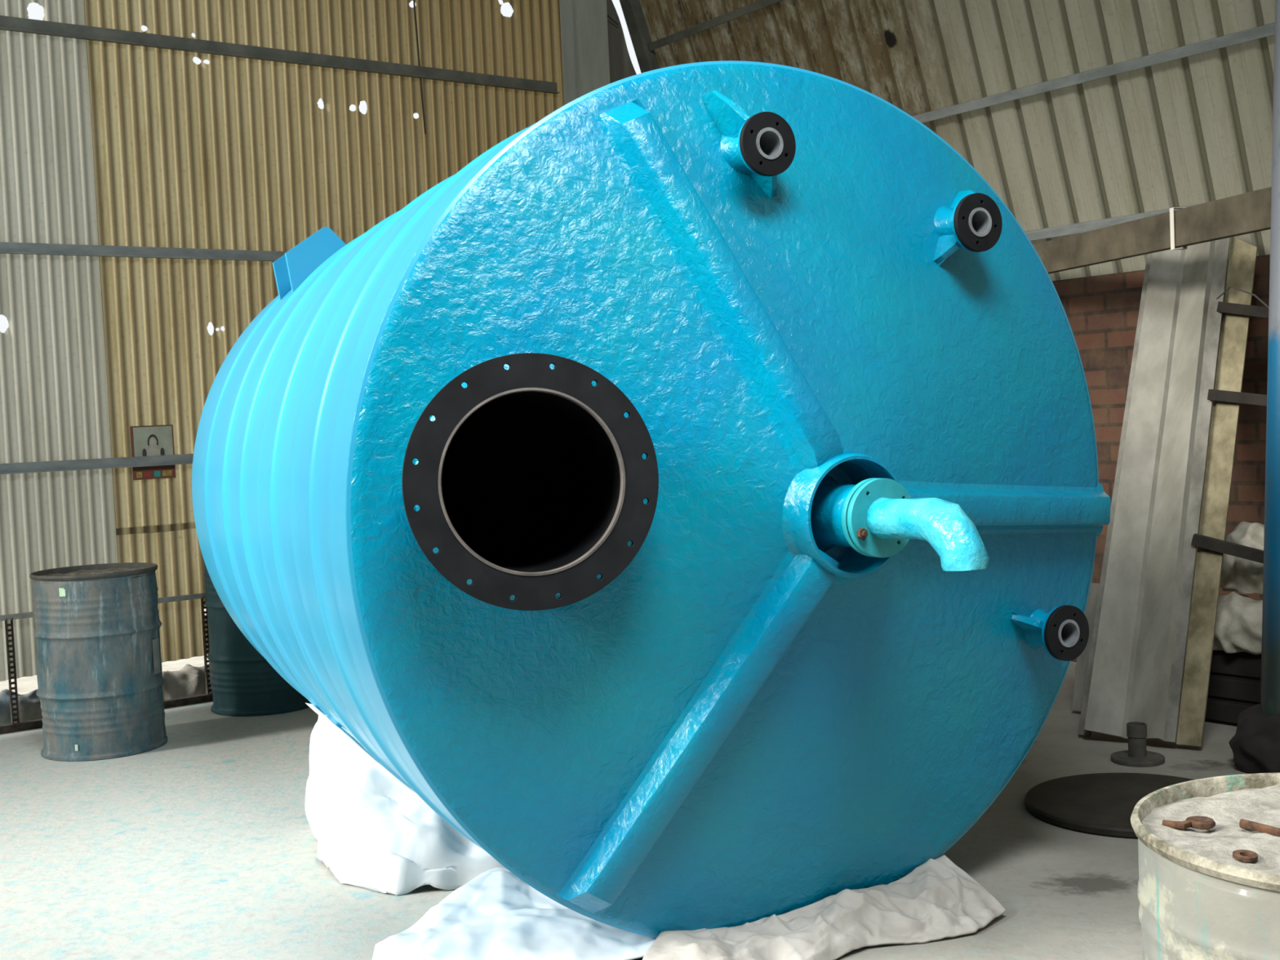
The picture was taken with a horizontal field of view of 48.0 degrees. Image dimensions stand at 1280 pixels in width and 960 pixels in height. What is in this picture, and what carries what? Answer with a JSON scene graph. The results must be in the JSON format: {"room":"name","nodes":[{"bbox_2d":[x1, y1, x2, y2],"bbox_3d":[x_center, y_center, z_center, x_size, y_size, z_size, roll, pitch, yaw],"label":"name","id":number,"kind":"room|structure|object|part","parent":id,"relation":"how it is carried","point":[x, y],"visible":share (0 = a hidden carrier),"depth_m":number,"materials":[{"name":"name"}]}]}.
{"room":"industrial workshop","nodes":[
{"label":"industrial workshop","id":0,"kind":"room"},
{"bbox_2d":[0,0,636,681],"bbox_3d":[-4.085,-1.494,7.042,11.550,5.259,0.096,-4,3,-36],"label":"wall","id":1,"kind":"structure","parent":0,"point":[151,195],"depth_m":8.12,"materials":[{"name":"metal"}]},
{"bbox_2d":[129,424,175,479],"bbox_3d":[-2.725,-0.155,8.055,0.238,0.300,0.009,-4,3,-36],"label":"poster","id":2,"kind":"object","parent":1,"relation":"attached to","point":[146,440],"visible":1,"depth_m":8.05,"materials":[{"name":"paper"}]},
{"bbox_2d":[133,426,173,457],"bbox_3d":[-2.724,-0.216,8.053,0.215,0.165,0.003,-4,3,-36],"label":"picture","id":3,"kind":"object","parent":2,"relation":"attached to","point":[163,433],"depth_m":8.05},
{"bbox_2d":[413,0,426,133],"bbox_3d":[-1.408,-3.200,8.976,0.014,2.060,0.056,0,4,44],"label":"cable","id":4,"kind":"object","parent":1,"relation":"hanging from","point":[414,1],"visible":1,"depth_m":9.00,"materials":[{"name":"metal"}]},
{"bbox_2d":[607,14,618,25],"bbox_3d":[-0.288,-3.224,9.797,0.335,0.214,0.010,-4,3,-36],"label":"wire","id":5,"kind":"object","parent":1,"relation":"attached to","point":[612,20],"visible":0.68,"depth_m":9.87,"materials":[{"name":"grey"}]},
{"bbox_2d":[0,661,1247,959],"bbox_3d":[-2.839,1.687,1.360,26.181,0.200,18.576,-2,3,0],"label":"floor","id":6,"kind":"structure","parent":0,"point":[202,844],"depth_m":4.98,"materials":[{"name":"concrete"}]},
{"bbox_2d":[0,688,42,724],"bbox_3d":[-3.422,1.226,7.805,0.515,0.185,0.234,-4,3,-36],"label":"rag","id":7,"kind":"object","parent":6,"relation":"on","point":[29,704],"visible":0.49,"depth_m":7.75,"materials":[{"name":"grey fabric"}]},
{"bbox_2d":[29,562,167,761],"bbox_3d":[-2.656,0.877,7.072,0.599,0.882,0.591,-2,3,0],"label":"drum","id":8,"kind":"object","parent":6,"relation":"on","point":[100,680],"visible":1,"depth_m":6.83,"materials":[{"name":"metal"}]},
{"bbox_2d":[0,592,213,733],"bbox_3d":[-4.096,1.076,6.988,4.150,0.617,0.050,-4,3,-36],"label":"frame","id":9,"kind":"object","parent":6,"relation":"on","point":[207,697],"visible":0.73,"depth_m":7.62,"materials":[{"name":"black metal"}]},
{"bbox_3d":[-4.084,1.364,7.001,4.150,0.040,0.050,-4,3,-36],"label":"rail","id":10,"kind":"part","parent":9,"relation":"part of","materials":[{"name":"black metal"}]},
{"bbox_2d":[162,663,210,700],"bbox_3d":[-2.614,1.163,8.321,0.733,0.195,0.203,-4,3,-36],"label":"cloth","id":11,"kind":"object","parent":6,"relation":"on","point":[189,681],"visible":0.23,"depth_m":8.25,"materials":[{"name":"grey fabric"}]},
{"bbox_2d":[204,561,312,716],"bbox_3d":[-2.097,0.812,7.970,0.594,0.882,0.595,-2,3,0],"label":"drum","id":12,"kind":"object","parent":6,"relation":"on","point":[243,682],"visible":0.4,"depth_m":7.72,"materials":[{"name":"metal"}]},
{"bbox_2d":[305,702,505,895],"bbox_3d":[-0.685,1.079,5.187,0.975,0.483,1.124,-4,3,-27],"label":"sack","id":13,"kind":"object","parent":6,"relation":"on","point":[372,831],"visible":0.53,"depth_m":4.75,"materials":[{"name":"fabric"}]},
{"bbox_2d":[371,867,656,959],"bbox_3d":[-0.440,1.295,4.074,0.740,0.110,0.926,-5,3,-38],"label":"plastic sheet","id":14,"kind":"object","parent":6,"relation":"on","point":[495,915],"visible":0.9,"depth_m":4.05,"materials":[{"name":"white plastic"}]},
{"bbox_2d":[191,60,1111,937],"bbox_3d":[-0.122,0.046,5.106,2.515,2.500,3.954,-4,3,-27],"label":"storage tank","id":15,"kind":"object","parent":6,"relation":"on","point":[691,495],"visible":1,"depth_m":3.87,"materials":[{"name":"paint"}]},
{"bbox_3d":[-1.365,-0.846,5.854,0.252,0.279,0.018,-4,3,-27],"label":"lug plate","id":16,"kind":"part","parent":15,"relation":"part of","materials":[{"name":"paint"}]},
{"bbox_3d":[-1.237,-0.944,5.774,0.122,0.109,0.240,-4,3,-27],"label":"lug plate","id":17,"kind":"part","parent":15,"relation":"part of","materials":[{"name":"paint"}]},
{"bbox_2d":[782,449,899,584],"bbox_3d":[0.523,0.092,3.855,0.384,0.384,0.210,-4,3,-27],"label":"outlet","id":18,"kind":"object","parent":15,"relation":"attached to","point":[821,488],"depth_m":3.75,"materials":[{"name":"paint"}]},
{"bbox_3d":[0.704,0.127,3.511,0.115,0.170,0.371,-4,3,-27],"label":"spout","id":19,"kind":"part","parent":15,"relation":"part of","materials":[{"name":"teal plastic"}]},
{"bbox_2d":[642,854,1006,959],"bbox_3d":[0.479,1.248,4.024,1.244,0.141,0.303,-4,3,-26],"label":"woven sack","id":20,"kind":"object","parent":6,"relation":"on","point":[938,900],"visible":1,"depth_m":4.08,"materials":[{"name":"fabric"}]},
{"bbox_2d":[1071,582,1099,711],"bbox_3d":[2.168,0.804,6.900,0.197,0.610,0.130,-5,4,-43],"label":"board","id":21,"kind":"object","parent":6,"relation":"on","point":[1082,664],"visible":0.24,"depth_m":6.90,"materials":[{"name":"grey wood"}]},
{"bbox_2d":[1024,773,1194,838],"bbox_3d":[1.818,1.188,5.283,0.784,0.032,0.784,-2,3,0],"label":"round lid","id":22,"kind":"object","parent":6,"relation":"on","point":[1104,804],"visible":0.57,"depth_m":5.31,"materials":[{"name":"black metal"}]},
{"bbox_2d":[1111,721,1164,767],"bbox_3d":[2.059,1.087,5.960,0.212,0.155,0.212,-2,3,0],"label":"pipe","id":23,"kind":"object","parent":6,"relation":"on","point":[1137,755],"visible":1,"depth_m":5.93,"materials":[{"name":"grey metal"}]},
{"bbox_2d":[1077,240,1215,740],"bbox_3d":[2.431,-0.071,6.795,0.391,2.345,1.516,-1,3,34],"label":"metal sheet","id":24,"kind":"object","parent":6,"relation":"on","point":[1128,673],"depth_m":6.68,"materials":[{"name":"grey metal"}]},
{"bbox_2d":[1130,773,1279,959],"bbox_3d":[1.047,0.941,2.124,0.590,0.882,0.595,-5,3,-40],"label":"drum","id":25,"kind":"object","parent":6,"relation":"on","point":[1198,901],"visible":0.98,"depth_m":2.06,"materials":[{"name":"white metal"}]},
{"bbox_2d":[1162,815,1215,829],"bbox_3d":[0.836,0.522,2.195,0.080,0.014,0.041,-2,3,9],"label":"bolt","id":26,"kind":"object","parent":25,"relation":"on","point":[1197,822],"visible":1,"depth_m":2.18,"materials":[{"name":"brown metal"}]},
{"bbox_2d":[1232,849,1257,861],"bbox_3d":[0.851,0.528,2.023,0.033,0.007,0.033,-2,3,6],"label":"washer","id":27,"kind":"object","parent":25,"relation":"on","point":[1251,855],"visible":1,"depth_m":2.02,"materials":[{"name":"brown metal"}]},
{"bbox_2d":[1239,818,1279,836],"bbox_3d":[0.938,0.516,2.109,0.016,0.015,0.125,-4,3,-33],"label":"bar","id":28,"kind":"object","parent":25,"relation":"on","point":[1243,824],"visible":1,"depth_m":2.13,"materials":[{"name":"brown metal"}]},
{"bbox_2d":[1162,236,1268,747],"bbox_3d":[2.729,-0.070,6.516,0.436,2.324,1.349,-1,3,33],"label":"board","id":29,"kind":"object","parent":6,"relation":"on","point":[1237,308],"visible":0.98,"depth_m":6.55,"materials":[{"name":"beige wood"}]},
{"bbox_2d":[1178,638,1261,726],"bbox_3d":[2.757,0.931,6.670,0.374,0.340,0.660,-4,3,-37],"label":"crate","id":30,"kind":"object","parent":6,"relation":"on","point":[1235,678],"visible":0.16,"depth_m":6.49,"materials":[{"name":"black wood"}]},
{"bbox_2d":[1213,591,1262,654],"bbox_3d":[2.712,0.636,6.491,0.288,0.261,0.465,-5,3,-40],"label":"bag","id":31,"kind":"object","parent":30,"relation":"on","point":[1238,624],"visible":0.59,"depth_m":6.39,"materials":[{"name":"white fabric"}]},
{"bbox_2d":[1219,521,1264,594],"bbox_3d":[2.796,0.346,6.551,0.276,0.316,0.361,-4,3,-28],"label":"bag","id":32,"kind":"object","parent":31,"relation":"on","point":[1242,575],"visible":0.57,"depth_m":6.48,"materials":[{"name":"white fabric"}]},
{"bbox_2d":[1228,0,1279,773],"bbox_3d":[2.498,-1.595,5.594,0.505,5.503,0.349,-2,3,0],"label":"support post","id":33,"kind":"object","parent":6,"relation":"on","point":[1255,745],"visible":0.94,"depth_m":5.64,"materials":[{"name":"paint"},{"name":"metal"}]},
{"bbox_2d":[1032,186,1271,274],"bbox_3d":[2.327,-1.161,7.034,0.050,0.165,2.632,-3,3,-14],"label":"beam","id":34,"kind":"structure","parent":33,"relation":"attached to","point":[1250,212],"depth_m":6.64,"materials":[{"name":"beige wood"}]},
{"bbox_2d":[1169,207,1186,249],"bbox_3d":[2.451,-1.144,6.550,0.066,0.188,0.028,-3,3,-14],"label":"tie","id":35,"kind":"object","parent":34,"relation":"attached to","point":[1171,210],"visible":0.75,"depth_m":6.54,"materials":[{"name":"beige"}]},
{"bbox_2d":[1216,285,1268,308],"bbox_3d":[2.552,-0.584,6.011,0.107,0.484,0.949,-2,3,1],"label":"loose wire","id":36,"kind":"object","parent":33,"relation":"attached to","point":[1230,286],"visible":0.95,"depth_m":6.00,"materials":[{"name":"grey"}]},
{"bbox_2d":[619,0,1275,280],"bbox_3d":[4.715,-2.671,3.802,1.356,3.380,15.656,-4,3,-36],"label":"wall","id":37,"kind":"structure","parent":0,"point":[1082,116],"depth_m":7.76,"materials":[{"name":"metal"}]},
{"bbox_2d":[559,0,609,105],"bbox_3d":[-0.298,-1.306,9.666,0.235,4.800,0.212,-4,3,-36],"label":"pillar","id":38,"kind":"structure","parent":37,"relation":"attached to","point":[583,23],"depth_m":9.55,"materials":[{"name":"concrete"}]},
{"bbox_2d":[1052,254,1270,662],"bbox_3d":[5.521,0.001,4.222,0.220,2.180,16.000,-4,3,-36],"label":"wall","id":39,"kind":"structure","parent":0,"point":[1102,311],"depth_m":7.87,"materials":[{"name":"red brick"}]},
{"label":"outside","id":40,"kind":"structure","parent":0,"visible":0},
{"bbox_2d":[0,605,208,694],"bbox_3d":[0.077,1.768,0.080,120.000,0.080,120.000,-2,3,0],"label":"ground","id":41,"kind":"structure","parent":40,"point":[25,685],"depth_m":10.58,"materials":[{"name":"white concrete"}]}
]}

